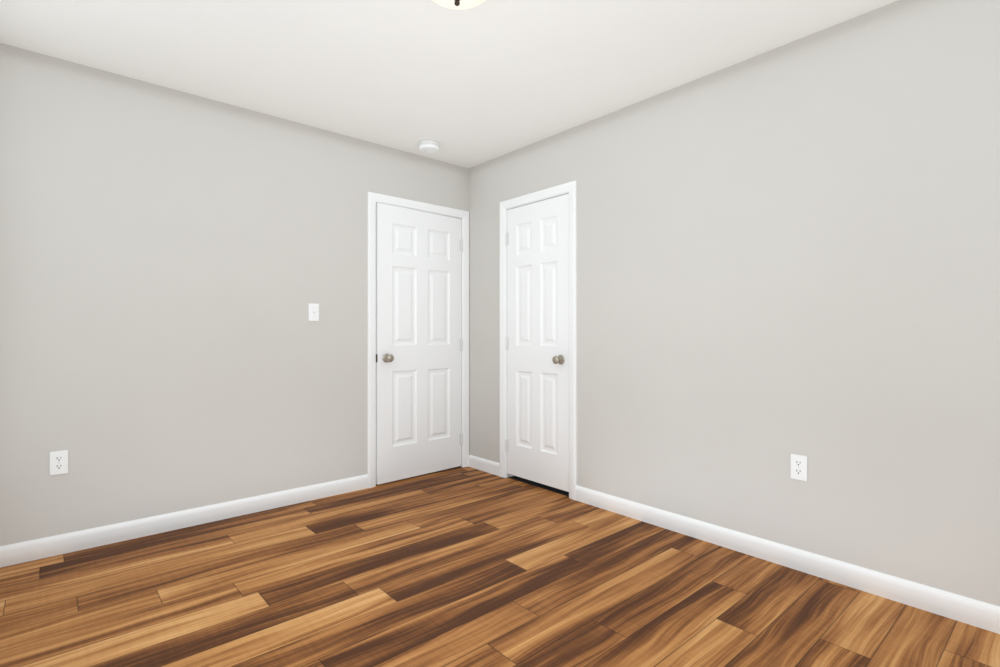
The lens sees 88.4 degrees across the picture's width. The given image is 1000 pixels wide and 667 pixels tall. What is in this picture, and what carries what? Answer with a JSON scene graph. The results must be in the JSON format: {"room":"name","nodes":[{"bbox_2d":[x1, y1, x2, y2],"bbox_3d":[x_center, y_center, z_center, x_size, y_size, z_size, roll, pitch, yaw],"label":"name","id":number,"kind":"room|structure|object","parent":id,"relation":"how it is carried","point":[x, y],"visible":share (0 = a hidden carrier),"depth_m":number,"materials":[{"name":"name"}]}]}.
{"room":"empty bedroom","nodes":[
{"label":"empty bedroom","id":0,"kind":"room"},
{"bbox_2d":[0,43,468,545],"bbox_3d":[-1.430,-0.134,3.265,3.020,2.440,0.120,0,0,-41],"label":"wall","id":1,"kind":"structure","parent":0,"point":[174,263],"depth_m":2.84,"materials":[{"name":"grey paint"}]},
{"bbox_2d":[49,450,67,474],"bbox_3d":[-2.169,0.635,2.528,0.070,0.115,0.008,0,0,-41],"label":"electrical outlet","id":2,"kind":"object","parent":1,"relation":"attached to","point":[58,462],"visible":1,"depth_m":2.52,"materials":[{"name":"white plastic"}]},
{"bbox_2d":[0,474,367,567],"bbox_3d":[-1.667,1.038,2.967,1.969,0.095,0.013,0,0,-41],"label":"baseboard","id":3,"kind":"structure","parent":1,"relation":"attached to","point":[11,554],"depth_m":2.81,"materials":[{"name":"white paint"}]},
{"bbox_2d":[308,303,318,320],"bbox_3d":[-1.215,-0.139,3.362,0.070,0.115,0.018,0,0,-41],"label":"light switch","id":4,"kind":"object","parent":1,"relation":"attached to","point":[313,311],"visible":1,"depth_m":3.36,"materials":[{"name":"white plastic"}]},
{"bbox_2d":[367,192,468,487],"bbox_3d":[-0.636,0.068,3.964,0.804,2.037,0.120,0,0,-41],"label":"door frame","id":5,"kind":"structure","parent":1,"relation":"attached to","point":[461,309],"depth_m":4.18,"materials":[{"name":"white paint"}]},
{"bbox_2d":[376,203,462,484],"bbox_3d":[-0.578,0.072,3.902,0.772,2.003,0.126,0,0,-41],"label":"entry door","id":6,"kind":"structure","parent":1,"relation":"in","point":[419,344],"depth_m":3.88,"materials":[{"name":"white paint"}]},
{"bbox_2d":[0,0,897,167],"bbox_3d":[-0.156,-1.404,1.909,3.140,0.100,3.840,0,0,-41],"label":"ceiling","id":7,"kind":"structure","parent":0,"point":[486,80],"depth_m":2.47,"materials":[{"name":"white paint"}]},
{"bbox_2d":[419,140,438,153],"bbox_3d":[-0.506,-1.325,3.665,0.146,0.058,0.146,0,0,-41],"label":"smoke detector","id":8,"kind":"object","parent":7,"relation":"attached to","point":[429,146],"visible":1,"depth_m":3.62,"materials":[{"name":"white plastic"}]},
{"bbox_2d":[432,0,485,9],"bbox_3d":[-0.160,-1.287,1.913,0.308,0.134,0.308,0,0,-41],"label":"flush-mount dome light","id":9,"kind":"object","parent":7,"relation":"attached to","point":[459,4],"visible":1,"depth_m":1.96,"materials":[{"name":"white glass"}]},
{"bbox_2d":[0,466,999,666],"bbox_3d":[-0.129,1.135,2.332,3.740,0.103,4.440,0,0,-41],"label":"floor","id":10,"kind":"structure","parent":0,"point":[464,567],"depth_m":2.11,"materials":[{"name":"brown wood"}]},
{"bbox_2d":[469,0,999,605],"bbox_3d":[0.977,-0.134,2.907,0.120,2.440,3.840,0,0,-41],"label":"wall","id":11,"kind":"structure","parent":0,"point":[785,252],"depth_m":2.35,"materials":[{"name":"grey paint"}]},
{"bbox_2d":[469,455,499,475],"bbox_3d":[-0.126,1.038,4.058,0.013,0.095,0.383,0,0,-41],"label":"baseboard","id":12,"kind":"structure","parent":11,"relation":"attached to","point":[485,465],"depth_m":4.04,"materials":[{"name":"white paint"}]},
{"bbox_2d":[500,180,576,499],"bbox_3d":[0.274,0.044,3.656,0.186,2.084,0.748,0,0,-41],"label":"closet door","id":13,"kind":"structure","parent":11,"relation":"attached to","point":[508,475],"depth_m":3.61,"materials":[{"name":"white paint"}]},
{"bbox_2d":[575,485,999,633],"bbox_3d":[1.296,1.038,2.444,0.013,0.095,2.423,0,0,-41],"label":"baseboard","id":14,"kind":"structure","parent":11,"relation":"attached to","point":[972,612],"depth_m":2.30,"materials":[{"name":"white paint"}]},
{"bbox_2d":[791,454,806,480],"bbox_3d":[1.372,0.615,2.362,0.008,0.115,0.070,0,0,-41],"label":"electrical outlet","id":15,"kind":"object","parent":11,"relation":"attached to","point":[798,467],"visible":1,"depth_m":2.36,"materials":[{"name":"white plastic"}]}
]}

